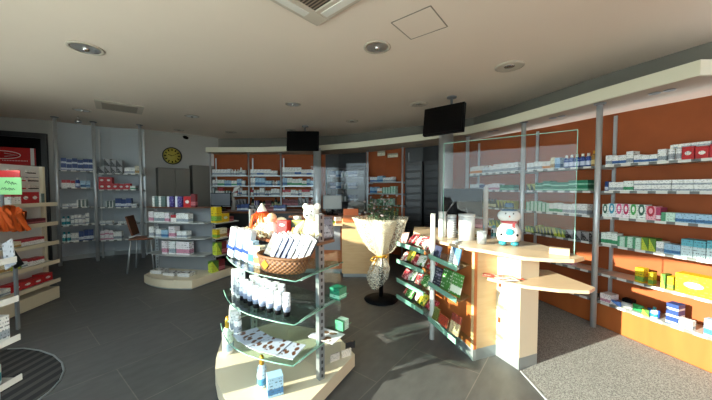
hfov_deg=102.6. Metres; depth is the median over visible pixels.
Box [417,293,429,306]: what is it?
bag
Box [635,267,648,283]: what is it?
box
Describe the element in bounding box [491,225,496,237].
bottle
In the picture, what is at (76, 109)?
recessed light
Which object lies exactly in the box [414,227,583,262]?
countertop
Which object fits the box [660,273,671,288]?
box
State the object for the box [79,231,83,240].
box
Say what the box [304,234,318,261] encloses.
booklet
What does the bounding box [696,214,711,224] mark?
box
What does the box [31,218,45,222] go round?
box
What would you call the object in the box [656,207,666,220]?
box
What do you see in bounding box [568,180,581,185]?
box
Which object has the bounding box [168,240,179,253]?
box
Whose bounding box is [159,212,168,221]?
box
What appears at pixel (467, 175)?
wall shelving
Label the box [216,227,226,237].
box
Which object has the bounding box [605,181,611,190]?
box
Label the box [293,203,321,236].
plush bear
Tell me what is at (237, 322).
bottle
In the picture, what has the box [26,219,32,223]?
box
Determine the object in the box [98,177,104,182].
box
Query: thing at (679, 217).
box
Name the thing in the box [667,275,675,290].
box
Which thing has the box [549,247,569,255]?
wood block
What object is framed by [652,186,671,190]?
box
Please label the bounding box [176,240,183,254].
box
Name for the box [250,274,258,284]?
box
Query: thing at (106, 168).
box
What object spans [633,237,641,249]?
box
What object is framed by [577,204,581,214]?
box
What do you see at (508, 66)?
recessed light
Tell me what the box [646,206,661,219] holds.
box
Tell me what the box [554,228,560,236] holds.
box
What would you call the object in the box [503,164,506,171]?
box
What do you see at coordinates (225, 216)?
box
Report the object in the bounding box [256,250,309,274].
wicker basket
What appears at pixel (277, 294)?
tube
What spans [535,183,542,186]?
box
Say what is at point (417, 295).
bag
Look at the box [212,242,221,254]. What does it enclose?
box
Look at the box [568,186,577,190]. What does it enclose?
box
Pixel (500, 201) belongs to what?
box
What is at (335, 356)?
card holder
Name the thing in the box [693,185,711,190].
box
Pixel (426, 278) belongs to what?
bag
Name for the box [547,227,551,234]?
box
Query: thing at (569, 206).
box
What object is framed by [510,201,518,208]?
box
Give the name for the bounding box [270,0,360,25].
air conditioner
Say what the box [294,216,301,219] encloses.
lid jar
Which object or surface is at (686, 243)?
box
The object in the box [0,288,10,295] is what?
box
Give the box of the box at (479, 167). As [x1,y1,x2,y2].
[478,166,485,173]
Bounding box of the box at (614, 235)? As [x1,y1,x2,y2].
[612,233,622,245]
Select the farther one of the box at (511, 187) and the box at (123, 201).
the box at (123, 201)
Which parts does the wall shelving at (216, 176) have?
post, price rail, price rail, shelf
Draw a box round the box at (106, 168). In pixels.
[104,166,110,172]
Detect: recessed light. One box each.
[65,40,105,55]
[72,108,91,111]
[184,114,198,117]
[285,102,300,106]
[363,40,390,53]
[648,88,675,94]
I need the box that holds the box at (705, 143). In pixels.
[691,141,711,146]
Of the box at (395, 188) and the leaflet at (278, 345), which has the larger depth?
the box at (395, 188)
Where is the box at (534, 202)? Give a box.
[533,201,541,210]
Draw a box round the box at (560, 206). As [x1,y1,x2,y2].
[558,204,562,212]
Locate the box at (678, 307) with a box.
[666,301,684,312]
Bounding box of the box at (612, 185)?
[609,182,615,190]
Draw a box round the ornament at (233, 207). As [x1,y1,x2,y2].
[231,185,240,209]
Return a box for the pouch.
[324,216,333,238]
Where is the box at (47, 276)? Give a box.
[32,272,52,281]
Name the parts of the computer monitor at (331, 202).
display panel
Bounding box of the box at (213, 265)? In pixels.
[208,260,218,272]
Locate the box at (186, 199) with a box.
[183,196,190,206]
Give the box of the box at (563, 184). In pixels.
[559,182,567,186]
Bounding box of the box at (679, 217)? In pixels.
[675,213,698,223]
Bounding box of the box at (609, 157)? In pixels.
[606,155,617,164]
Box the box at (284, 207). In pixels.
[282,205,286,210]
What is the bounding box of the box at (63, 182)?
[61,180,65,186]
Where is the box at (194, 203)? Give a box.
[191,194,197,206]
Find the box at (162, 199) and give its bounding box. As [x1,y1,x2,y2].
[159,196,166,206]
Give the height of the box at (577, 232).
0.100 m
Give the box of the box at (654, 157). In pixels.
[649,154,657,161]
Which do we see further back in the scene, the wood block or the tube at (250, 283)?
the wood block
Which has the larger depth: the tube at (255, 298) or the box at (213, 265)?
the box at (213, 265)
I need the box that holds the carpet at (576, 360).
[522,300,711,399]
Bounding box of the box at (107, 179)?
[105,177,113,182]
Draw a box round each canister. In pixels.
[438,211,445,236]
[447,214,456,237]
[458,213,474,240]
[477,230,486,244]
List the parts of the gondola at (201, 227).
post, panel, post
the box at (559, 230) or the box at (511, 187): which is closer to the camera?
the box at (559, 230)
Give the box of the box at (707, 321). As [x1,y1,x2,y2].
[703,317,711,336]
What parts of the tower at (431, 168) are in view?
drawer, drawer, drawer, drawer, drawer, drawer, drawer, drawer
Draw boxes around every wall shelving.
[50,116,94,265]
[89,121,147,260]
[209,152,247,206]
[247,152,279,203]
[279,152,313,206]
[366,146,408,257]
[464,136,525,230]
[519,121,611,299]
[590,102,711,340]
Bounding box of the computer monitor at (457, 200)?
[442,188,482,233]
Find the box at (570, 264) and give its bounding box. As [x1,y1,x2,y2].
[564,263,576,265]
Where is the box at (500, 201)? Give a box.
[499,200,502,207]
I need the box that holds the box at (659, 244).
[656,241,669,252]
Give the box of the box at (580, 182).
[578,180,593,184]
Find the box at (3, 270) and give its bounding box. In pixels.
[0,265,10,273]
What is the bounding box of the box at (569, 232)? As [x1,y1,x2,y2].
[565,229,573,238]
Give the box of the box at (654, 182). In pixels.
[652,180,671,185]
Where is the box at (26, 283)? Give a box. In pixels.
[10,279,32,289]
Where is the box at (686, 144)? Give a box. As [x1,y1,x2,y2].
[674,143,690,148]
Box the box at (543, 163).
[542,161,545,168]
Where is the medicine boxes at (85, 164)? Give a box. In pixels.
[0,144,711,341]
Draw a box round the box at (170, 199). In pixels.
[167,196,174,206]
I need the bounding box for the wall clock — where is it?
[162,147,181,164]
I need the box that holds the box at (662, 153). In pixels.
[657,149,668,160]
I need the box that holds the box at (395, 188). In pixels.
[393,186,397,193]
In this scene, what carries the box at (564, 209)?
on the wall shelving at (582, 267)
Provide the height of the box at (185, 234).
0.110 m
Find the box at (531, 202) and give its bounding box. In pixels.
[529,201,532,210]
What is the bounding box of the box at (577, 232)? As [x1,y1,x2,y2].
[573,230,582,239]
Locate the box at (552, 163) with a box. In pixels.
[550,157,558,168]
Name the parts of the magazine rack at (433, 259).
post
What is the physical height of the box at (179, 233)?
0.110 m
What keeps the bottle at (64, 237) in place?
on the wall shelving at (54, 119)
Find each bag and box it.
[400,251,408,260]
[401,232,409,242]
[401,267,412,281]
[405,288,414,299]
[407,250,415,260]
[408,234,420,242]
[408,270,418,280]
[411,253,419,266]
[414,235,422,246]
[414,273,424,284]
[414,288,424,300]
[416,254,427,266]
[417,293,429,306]
[418,235,429,246]
[420,273,429,287]
[423,238,429,249]
[425,260,437,269]
[425,299,439,310]
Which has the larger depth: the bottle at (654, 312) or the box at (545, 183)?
the box at (545, 183)
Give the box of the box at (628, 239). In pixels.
[625,236,637,247]
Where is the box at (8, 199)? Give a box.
[4,195,20,203]
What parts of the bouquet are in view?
foot plate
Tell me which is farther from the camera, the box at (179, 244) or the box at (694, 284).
the box at (179, 244)
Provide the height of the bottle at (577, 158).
0.150 m
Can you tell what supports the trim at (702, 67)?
attached to the wall at (648, 130)
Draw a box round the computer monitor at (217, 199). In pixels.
[211,193,231,210]
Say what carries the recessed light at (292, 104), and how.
in the ceiling at (233, 65)
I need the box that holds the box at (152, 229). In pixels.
[149,226,158,236]
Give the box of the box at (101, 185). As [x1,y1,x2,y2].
[99,183,105,188]
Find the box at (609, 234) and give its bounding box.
[606,231,617,244]
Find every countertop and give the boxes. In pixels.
[215,209,303,260]
[222,209,303,212]
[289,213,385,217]
[289,213,388,276]
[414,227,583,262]
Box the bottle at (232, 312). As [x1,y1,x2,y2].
[229,307,240,331]
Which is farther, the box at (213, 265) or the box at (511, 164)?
the box at (213, 265)
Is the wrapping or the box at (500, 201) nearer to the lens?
the wrapping
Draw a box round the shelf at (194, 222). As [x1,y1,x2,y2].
[147,221,210,223]
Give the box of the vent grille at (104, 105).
[101,102,137,112]
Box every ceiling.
[0,0,711,138]
[208,76,711,153]
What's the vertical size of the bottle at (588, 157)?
0.150 m
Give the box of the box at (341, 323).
[335,316,348,331]
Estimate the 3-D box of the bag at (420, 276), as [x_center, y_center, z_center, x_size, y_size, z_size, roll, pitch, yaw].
[0.700,0.863,3.121,0.080,0.121,0.140,-1,2,-26]
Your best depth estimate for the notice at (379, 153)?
6.55 m
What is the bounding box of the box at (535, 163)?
[534,161,540,169]
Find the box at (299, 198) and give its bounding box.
[298,197,301,205]
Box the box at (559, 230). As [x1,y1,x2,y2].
[558,229,564,236]
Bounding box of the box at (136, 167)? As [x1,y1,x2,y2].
[135,166,138,173]
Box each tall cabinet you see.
[156,167,190,242]
[189,165,213,205]
[326,168,366,212]
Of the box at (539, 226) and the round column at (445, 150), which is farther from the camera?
the round column at (445, 150)
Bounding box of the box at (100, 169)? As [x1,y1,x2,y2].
[98,166,103,172]
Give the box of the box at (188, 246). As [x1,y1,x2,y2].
[183,241,193,254]
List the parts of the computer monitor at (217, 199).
display panel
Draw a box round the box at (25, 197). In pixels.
[21,192,30,203]
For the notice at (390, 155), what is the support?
attached to the wall shelving at (401, 182)
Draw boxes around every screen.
[286,125,318,150]
[423,95,465,136]
[443,129,577,254]
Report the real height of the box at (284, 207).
0.130 m
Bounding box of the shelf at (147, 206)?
[147,206,210,207]
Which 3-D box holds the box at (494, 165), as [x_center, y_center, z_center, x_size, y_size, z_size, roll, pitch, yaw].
[2.179,-0.484,4.395,0.100,0.130,0.060,-1,2,-20]
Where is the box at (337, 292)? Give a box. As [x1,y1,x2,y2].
[330,284,346,300]
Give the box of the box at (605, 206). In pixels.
[602,204,608,216]
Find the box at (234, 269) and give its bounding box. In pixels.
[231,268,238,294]
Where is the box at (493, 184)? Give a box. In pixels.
[492,183,500,189]
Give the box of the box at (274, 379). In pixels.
[266,369,282,398]
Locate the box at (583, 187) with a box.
[578,185,593,190]
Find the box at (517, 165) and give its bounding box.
[514,162,520,170]
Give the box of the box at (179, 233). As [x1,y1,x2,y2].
[177,230,185,237]
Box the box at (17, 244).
[13,241,20,247]
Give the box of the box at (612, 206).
[608,203,619,216]
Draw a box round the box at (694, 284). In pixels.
[675,271,711,299]
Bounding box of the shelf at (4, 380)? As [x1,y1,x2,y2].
[0,377,13,384]
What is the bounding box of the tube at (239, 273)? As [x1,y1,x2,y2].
[235,269,244,297]
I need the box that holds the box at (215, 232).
[212,229,219,238]
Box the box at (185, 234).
[182,230,190,237]
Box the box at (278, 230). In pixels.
[277,229,290,233]
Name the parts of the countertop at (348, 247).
recess panel, panel, panel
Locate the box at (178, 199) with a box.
[175,196,183,206]
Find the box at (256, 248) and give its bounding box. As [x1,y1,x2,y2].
[253,245,264,265]
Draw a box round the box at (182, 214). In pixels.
[180,213,189,222]
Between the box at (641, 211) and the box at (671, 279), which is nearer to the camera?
the box at (671, 279)
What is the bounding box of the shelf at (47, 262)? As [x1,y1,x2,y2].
[0,260,51,274]
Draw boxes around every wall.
[0,116,57,259]
[144,129,217,248]
[214,154,325,212]
[325,152,365,169]
[366,148,404,255]
[404,145,438,252]
[453,95,711,325]
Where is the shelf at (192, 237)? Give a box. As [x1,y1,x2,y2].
[147,236,211,239]
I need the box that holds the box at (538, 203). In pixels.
[537,202,545,210]
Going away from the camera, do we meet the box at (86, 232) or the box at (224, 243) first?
the box at (224, 243)
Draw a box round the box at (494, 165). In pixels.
[493,164,498,172]
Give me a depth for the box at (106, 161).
5.98 m
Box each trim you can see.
[206,59,711,151]
[218,42,711,146]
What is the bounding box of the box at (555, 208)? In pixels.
[553,203,562,212]
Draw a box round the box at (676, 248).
[672,244,680,255]
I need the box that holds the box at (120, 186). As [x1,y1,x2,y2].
[118,184,123,188]
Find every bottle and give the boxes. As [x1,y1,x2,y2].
[62,216,65,225]
[62,232,66,241]
[66,216,70,224]
[67,232,70,241]
[75,178,79,186]
[222,315,233,354]
[229,307,240,331]
[233,314,241,333]
[257,354,266,388]
[490,199,493,207]
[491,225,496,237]
[564,155,568,167]
[569,155,573,166]
[574,154,579,166]
[580,154,585,166]
[585,153,590,165]
[591,151,594,165]
[651,307,657,318]
[668,145,675,160]
[675,144,681,159]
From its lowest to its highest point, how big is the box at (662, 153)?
0.110 m
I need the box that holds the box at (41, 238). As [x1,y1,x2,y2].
[35,236,43,242]
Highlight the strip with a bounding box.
[520,370,547,399]
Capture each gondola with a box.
[0,164,60,317]
[144,206,238,289]
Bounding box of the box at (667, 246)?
[664,243,676,254]
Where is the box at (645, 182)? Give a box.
[634,180,651,185]
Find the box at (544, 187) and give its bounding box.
[543,186,550,190]
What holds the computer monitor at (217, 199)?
on the countertop at (242, 216)
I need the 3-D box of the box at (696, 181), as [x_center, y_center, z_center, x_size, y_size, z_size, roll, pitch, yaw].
[2.912,-0.146,2.350,0.120,0.050,0.130,-1,2,-19]
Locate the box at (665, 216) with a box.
[661,212,680,221]
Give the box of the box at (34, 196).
[30,192,38,202]
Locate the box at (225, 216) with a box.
[222,213,228,221]
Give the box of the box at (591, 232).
[589,231,600,241]
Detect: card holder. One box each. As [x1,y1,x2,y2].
[330,352,339,362]
[341,348,350,357]
[345,340,354,348]
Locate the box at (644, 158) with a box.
[641,155,648,161]
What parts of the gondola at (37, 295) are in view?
post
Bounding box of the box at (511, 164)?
[510,163,513,170]
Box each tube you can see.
[235,269,244,297]
[239,277,244,300]
[242,279,248,302]
[247,281,252,305]
[252,285,258,308]
[255,277,260,284]
[259,287,265,310]
[265,280,270,289]
[266,289,273,312]
[274,290,281,314]
[279,283,285,309]
[283,292,290,316]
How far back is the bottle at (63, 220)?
5.61 m
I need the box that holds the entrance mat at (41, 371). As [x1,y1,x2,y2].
[0,348,64,399]
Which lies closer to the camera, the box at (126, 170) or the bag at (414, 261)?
the bag at (414, 261)
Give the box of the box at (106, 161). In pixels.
[104,159,111,165]
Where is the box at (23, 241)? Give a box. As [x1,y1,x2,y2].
[13,239,26,246]
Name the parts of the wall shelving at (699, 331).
post, rail, price rail, shelf, price rail, shelf, price rail, price rail, price rail, price rail, shelf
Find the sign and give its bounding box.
[0,147,35,165]
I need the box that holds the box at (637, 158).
[634,154,641,162]
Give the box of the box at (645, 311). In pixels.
[642,308,649,316]
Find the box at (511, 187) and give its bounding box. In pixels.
[509,185,518,189]
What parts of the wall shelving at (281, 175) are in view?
post, price rail, price rail, price rail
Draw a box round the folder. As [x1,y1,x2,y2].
[343,209,357,214]
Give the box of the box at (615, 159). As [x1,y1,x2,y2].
[612,155,618,163]
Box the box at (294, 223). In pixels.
[291,220,304,234]
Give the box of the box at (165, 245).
[161,240,171,253]
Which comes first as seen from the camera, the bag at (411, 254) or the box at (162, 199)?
the bag at (411, 254)
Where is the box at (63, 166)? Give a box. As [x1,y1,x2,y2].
[61,164,65,169]
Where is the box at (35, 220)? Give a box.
[33,218,39,223]
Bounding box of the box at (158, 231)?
[156,228,163,236]
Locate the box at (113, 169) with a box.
[110,167,116,172]
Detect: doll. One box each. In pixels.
[249,203,269,234]
[258,213,286,236]
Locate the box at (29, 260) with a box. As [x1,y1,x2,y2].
[21,258,32,265]
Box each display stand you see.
[2,238,23,329]
[215,209,354,399]
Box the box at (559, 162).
[555,158,564,167]
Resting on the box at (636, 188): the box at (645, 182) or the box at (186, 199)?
the box at (645, 182)
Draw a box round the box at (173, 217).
[171,214,175,221]
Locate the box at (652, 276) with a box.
[648,272,656,285]
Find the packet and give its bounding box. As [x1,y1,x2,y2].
[610,300,620,306]
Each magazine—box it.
[150,268,168,271]
[163,270,181,273]
[177,271,195,274]
[432,266,443,286]
[432,306,440,321]
[433,245,441,257]
[438,313,448,328]
[440,253,448,260]
[440,267,453,291]
[448,247,461,265]
[449,272,464,297]
[449,312,461,336]
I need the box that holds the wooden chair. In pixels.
[125,215,154,273]
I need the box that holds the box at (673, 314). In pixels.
[666,309,684,318]
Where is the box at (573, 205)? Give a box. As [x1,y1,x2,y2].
[572,204,576,213]
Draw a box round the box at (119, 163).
[116,160,123,166]
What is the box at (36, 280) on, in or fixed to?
on the gondola at (37, 295)
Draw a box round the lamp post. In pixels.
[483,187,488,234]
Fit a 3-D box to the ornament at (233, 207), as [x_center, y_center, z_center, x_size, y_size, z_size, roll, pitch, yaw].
[-2.678,-0.052,6.303,0.259,0.550,0.100,0,2,0]
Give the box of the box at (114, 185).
[112,183,119,188]
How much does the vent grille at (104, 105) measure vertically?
0.006 m
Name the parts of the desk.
panel, panel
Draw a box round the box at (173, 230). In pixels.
[169,226,179,237]
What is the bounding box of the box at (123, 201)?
[121,199,125,206]
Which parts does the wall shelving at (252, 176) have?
post, price rail, price rail, price rail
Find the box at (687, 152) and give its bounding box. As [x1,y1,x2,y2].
[682,146,696,159]
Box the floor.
[0,253,710,399]
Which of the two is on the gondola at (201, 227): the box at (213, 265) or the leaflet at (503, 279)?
the box at (213, 265)
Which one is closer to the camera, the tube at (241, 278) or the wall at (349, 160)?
the tube at (241, 278)
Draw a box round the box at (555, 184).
[551,182,560,186]
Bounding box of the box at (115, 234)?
[113,231,117,239]
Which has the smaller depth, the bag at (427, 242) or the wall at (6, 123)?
the bag at (427, 242)
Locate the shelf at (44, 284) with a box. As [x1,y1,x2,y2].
[0,279,53,297]
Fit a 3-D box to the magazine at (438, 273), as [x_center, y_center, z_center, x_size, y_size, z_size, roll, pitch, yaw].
[0.791,0.737,2.767,0.053,0.168,0.120,-1,2,-18]
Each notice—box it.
[0,170,21,206]
[377,151,384,155]
[388,153,397,157]
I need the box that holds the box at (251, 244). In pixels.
[248,240,258,264]
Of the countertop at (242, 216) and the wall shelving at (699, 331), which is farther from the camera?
the countertop at (242, 216)
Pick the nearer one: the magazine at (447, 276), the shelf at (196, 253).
the magazine at (447, 276)
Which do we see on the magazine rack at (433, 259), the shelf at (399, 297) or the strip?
the shelf at (399, 297)
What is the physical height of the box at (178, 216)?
0.150 m
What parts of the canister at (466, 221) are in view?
lid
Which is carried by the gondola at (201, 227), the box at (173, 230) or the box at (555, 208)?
the box at (173, 230)
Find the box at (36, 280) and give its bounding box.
[26,276,42,285]
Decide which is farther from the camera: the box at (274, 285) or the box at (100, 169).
the box at (100, 169)
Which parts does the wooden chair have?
leg, backrest, leg, seat, leg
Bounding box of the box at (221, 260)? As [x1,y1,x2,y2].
[216,258,224,270]
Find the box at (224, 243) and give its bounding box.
[217,241,226,253]
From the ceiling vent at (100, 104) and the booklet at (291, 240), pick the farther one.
the ceiling vent at (100, 104)
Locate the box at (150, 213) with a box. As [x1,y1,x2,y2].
[148,211,157,221]
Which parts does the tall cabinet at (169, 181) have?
door, door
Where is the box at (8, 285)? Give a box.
[0,282,21,292]
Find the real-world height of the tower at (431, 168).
2.080 m
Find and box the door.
[0,130,52,260]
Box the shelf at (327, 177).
[327,177,363,177]
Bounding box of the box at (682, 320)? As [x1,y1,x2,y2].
[679,317,687,328]
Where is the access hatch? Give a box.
[391,6,447,39]
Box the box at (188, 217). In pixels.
[185,214,192,222]
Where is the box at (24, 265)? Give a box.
[21,261,27,267]
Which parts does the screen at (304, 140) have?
display panel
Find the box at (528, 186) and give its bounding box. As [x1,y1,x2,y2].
[526,184,530,189]
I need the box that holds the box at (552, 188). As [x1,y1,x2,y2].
[551,187,558,190]
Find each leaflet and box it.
[233,327,259,341]
[239,331,270,346]
[248,337,276,352]
[261,338,291,355]
[276,342,305,359]
[308,328,344,344]
[482,273,501,277]
[494,277,519,281]
[501,275,524,279]
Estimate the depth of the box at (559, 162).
3.46 m
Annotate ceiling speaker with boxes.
[346,119,357,122]
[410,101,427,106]
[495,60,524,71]
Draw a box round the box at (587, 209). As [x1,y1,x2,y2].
[582,204,592,214]
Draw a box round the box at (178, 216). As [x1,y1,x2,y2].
[176,213,180,222]
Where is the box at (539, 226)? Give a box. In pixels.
[537,225,543,233]
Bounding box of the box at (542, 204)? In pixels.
[541,203,544,211]
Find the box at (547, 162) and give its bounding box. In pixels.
[546,161,549,168]
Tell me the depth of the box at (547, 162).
3.58 m
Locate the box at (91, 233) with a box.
[88,229,93,239]
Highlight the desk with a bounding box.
[414,227,594,369]
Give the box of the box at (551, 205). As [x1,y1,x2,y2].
[549,203,553,211]
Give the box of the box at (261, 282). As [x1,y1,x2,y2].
[258,278,267,287]
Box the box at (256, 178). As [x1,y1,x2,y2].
[255,177,258,185]
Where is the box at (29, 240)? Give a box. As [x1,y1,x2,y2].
[23,238,32,245]
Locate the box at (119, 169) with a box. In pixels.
[117,167,123,172]
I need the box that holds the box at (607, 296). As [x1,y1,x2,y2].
[600,291,618,303]
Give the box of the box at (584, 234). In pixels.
[581,231,589,240]
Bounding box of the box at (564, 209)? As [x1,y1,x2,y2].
[562,204,566,212]
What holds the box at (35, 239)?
on the gondola at (37, 295)
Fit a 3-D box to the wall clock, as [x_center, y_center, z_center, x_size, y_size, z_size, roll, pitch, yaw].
[-4.491,-1.077,6.964,0.420,0.420,0.045,-2,3,-43]
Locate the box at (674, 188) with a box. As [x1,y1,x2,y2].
[672,185,693,190]
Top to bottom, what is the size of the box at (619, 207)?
0.140 m
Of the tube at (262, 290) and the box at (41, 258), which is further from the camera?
the box at (41, 258)
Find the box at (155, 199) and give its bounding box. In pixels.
[152,196,158,206]
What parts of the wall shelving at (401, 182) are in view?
post, price rail, price rail, post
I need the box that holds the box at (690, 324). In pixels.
[686,319,695,330]
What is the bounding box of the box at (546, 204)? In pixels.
[545,203,548,211]
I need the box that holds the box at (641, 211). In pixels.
[637,204,651,219]
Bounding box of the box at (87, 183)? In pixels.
[85,181,89,186]
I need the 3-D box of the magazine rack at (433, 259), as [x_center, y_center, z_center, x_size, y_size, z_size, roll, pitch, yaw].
[0.740,0.761,2.857,0.190,1.260,0.998,-1,2,-22]
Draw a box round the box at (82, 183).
[80,181,84,186]
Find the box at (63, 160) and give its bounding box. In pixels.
[61,158,65,163]
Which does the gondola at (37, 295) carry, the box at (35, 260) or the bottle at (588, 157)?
the box at (35, 260)
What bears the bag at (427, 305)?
on the magazine rack at (433, 259)
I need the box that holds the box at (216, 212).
[211,207,221,222]
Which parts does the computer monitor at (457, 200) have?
casing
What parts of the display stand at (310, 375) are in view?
post, shelf arm, shelf arm, shelf arm, post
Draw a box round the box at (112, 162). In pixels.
[110,160,115,166]
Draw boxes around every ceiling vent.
[94,99,143,114]
[298,0,330,9]
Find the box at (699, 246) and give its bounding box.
[693,239,707,259]
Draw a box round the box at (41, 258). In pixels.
[31,256,44,263]
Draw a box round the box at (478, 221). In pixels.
[475,218,482,228]
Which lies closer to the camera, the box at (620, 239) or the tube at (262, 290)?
the tube at (262, 290)
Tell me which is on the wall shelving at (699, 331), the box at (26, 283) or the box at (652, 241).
the box at (652, 241)
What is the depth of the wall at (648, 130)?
3.04 m
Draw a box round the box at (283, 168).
[282,167,285,174]
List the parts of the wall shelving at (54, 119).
post, price rail, price rail, price rail, price rail, price rail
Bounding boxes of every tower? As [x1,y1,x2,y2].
[406,161,422,255]
[424,160,438,226]
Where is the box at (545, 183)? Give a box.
[543,181,556,185]
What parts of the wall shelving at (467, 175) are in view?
post, rail, price rail, shelf, price rail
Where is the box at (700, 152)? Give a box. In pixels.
[695,146,709,158]
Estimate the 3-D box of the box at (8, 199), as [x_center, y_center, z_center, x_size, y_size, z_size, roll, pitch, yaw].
[-4.090,-0.022,3.383,0.100,0.140,0.110,0,2,-7]
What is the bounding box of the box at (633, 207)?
[630,204,641,218]
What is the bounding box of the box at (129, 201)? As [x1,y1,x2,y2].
[126,198,132,206]
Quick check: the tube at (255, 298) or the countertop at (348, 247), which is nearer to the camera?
the tube at (255, 298)
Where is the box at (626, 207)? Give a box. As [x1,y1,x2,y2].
[622,204,629,217]
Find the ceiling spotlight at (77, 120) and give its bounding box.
[75,116,81,123]
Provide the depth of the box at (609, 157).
2.96 m
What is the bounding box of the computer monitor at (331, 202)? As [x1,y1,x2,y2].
[323,195,341,214]
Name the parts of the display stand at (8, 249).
stand leg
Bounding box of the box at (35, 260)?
[33,257,38,264]
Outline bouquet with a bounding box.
[353,194,408,305]
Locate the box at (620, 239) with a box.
[617,236,624,246]
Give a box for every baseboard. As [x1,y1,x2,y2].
[62,248,154,260]
[538,290,711,372]
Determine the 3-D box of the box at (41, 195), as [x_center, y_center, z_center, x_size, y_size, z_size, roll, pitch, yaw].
[-4.135,-0.024,3.702,0.100,0.120,0.070,0,2,-9]
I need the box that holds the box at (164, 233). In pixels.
[161,229,168,237]
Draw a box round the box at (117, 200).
[115,198,121,206]
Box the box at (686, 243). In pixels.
[681,238,700,257]
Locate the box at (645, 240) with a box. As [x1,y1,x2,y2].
[641,237,654,250]
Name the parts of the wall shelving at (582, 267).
post, rail, price rail, price rail, price rail, price rail, price rail, shelf, price rail, shelf, shelf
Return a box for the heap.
[0,205,30,231]
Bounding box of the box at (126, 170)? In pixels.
[124,168,129,173]
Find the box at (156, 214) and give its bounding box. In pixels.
[154,212,158,221]
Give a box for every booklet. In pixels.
[263,232,282,256]
[275,232,288,257]
[280,232,293,257]
[286,233,299,257]
[292,233,305,257]
[298,233,311,257]
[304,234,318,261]
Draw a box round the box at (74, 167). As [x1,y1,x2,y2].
[72,164,77,169]
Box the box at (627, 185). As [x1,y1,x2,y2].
[623,181,633,190]
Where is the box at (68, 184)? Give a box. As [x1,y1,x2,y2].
[66,180,70,186]
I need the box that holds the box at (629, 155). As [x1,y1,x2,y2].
[626,151,639,162]
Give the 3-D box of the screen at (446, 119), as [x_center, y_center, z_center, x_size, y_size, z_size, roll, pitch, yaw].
[1.345,-1.240,4.179,0.602,0.602,0.408,2,3,42]
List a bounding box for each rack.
[0,256,21,399]
[396,213,456,343]
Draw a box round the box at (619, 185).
[616,182,623,190]
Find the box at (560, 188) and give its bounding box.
[559,187,567,190]
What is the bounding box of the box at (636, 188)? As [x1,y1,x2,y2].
[634,186,651,190]
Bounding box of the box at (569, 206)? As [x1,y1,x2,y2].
[567,204,571,213]
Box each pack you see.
[25,170,35,173]
[28,178,38,181]
[28,185,38,189]
[227,226,239,257]
[234,227,246,259]
[241,229,256,262]
[632,303,643,312]
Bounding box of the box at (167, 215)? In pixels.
[165,213,173,221]
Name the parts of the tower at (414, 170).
drawer, drawer, drawer, drawer, drawer, drawer, drawer, drawer, drawer, drawer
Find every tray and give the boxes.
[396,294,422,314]
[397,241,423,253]
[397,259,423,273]
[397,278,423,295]
[428,254,456,270]
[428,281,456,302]
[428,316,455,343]
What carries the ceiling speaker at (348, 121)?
attached to the ceiling at (233, 65)
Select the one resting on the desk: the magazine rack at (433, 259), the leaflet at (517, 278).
the leaflet at (517, 278)
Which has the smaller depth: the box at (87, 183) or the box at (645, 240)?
the box at (645, 240)
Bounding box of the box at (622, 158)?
[619,155,625,163]
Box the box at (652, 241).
[648,238,661,251]
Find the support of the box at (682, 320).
on the wall shelving at (699, 331)
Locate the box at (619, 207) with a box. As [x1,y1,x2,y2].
[615,204,622,217]
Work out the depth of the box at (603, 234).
3.02 m
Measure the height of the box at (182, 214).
0.150 m
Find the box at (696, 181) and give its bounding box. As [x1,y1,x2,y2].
[694,179,711,184]
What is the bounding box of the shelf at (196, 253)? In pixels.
[148,251,212,256]
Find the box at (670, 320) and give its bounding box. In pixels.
[665,316,678,325]
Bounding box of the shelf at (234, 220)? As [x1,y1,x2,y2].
[214,220,238,223]
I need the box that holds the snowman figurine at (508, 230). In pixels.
[496,203,520,245]
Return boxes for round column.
[313,148,320,212]
[438,134,452,227]
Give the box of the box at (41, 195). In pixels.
[39,193,44,202]
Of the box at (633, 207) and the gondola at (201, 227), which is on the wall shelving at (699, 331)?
the box at (633, 207)
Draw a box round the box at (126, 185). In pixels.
[124,183,131,188]
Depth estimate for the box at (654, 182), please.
2.58 m
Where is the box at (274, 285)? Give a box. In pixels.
[269,281,279,307]
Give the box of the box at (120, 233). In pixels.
[118,231,123,239]
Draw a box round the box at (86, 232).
[83,229,88,239]
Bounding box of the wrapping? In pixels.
[366,219,395,255]
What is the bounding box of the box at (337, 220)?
[334,217,340,223]
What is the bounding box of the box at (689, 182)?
[672,179,693,185]
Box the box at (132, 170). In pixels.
[130,168,134,173]
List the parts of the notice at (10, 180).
stand post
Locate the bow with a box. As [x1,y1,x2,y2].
[257,230,273,237]
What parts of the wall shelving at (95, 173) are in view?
post, rail, price rail, price rail, price rail, price rail, price rail, post, rail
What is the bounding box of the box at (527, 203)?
[526,202,529,210]
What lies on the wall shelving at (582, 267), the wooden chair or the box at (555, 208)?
the box at (555, 208)
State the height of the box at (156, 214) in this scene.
0.160 m
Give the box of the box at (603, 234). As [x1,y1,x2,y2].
[601,232,606,243]
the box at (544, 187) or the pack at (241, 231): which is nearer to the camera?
the pack at (241, 231)
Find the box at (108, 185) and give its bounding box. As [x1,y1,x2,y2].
[105,183,111,188]
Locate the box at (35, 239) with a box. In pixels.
[29,237,38,243]
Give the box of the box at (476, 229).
[475,228,482,237]
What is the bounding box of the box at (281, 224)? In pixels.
[277,220,290,228]

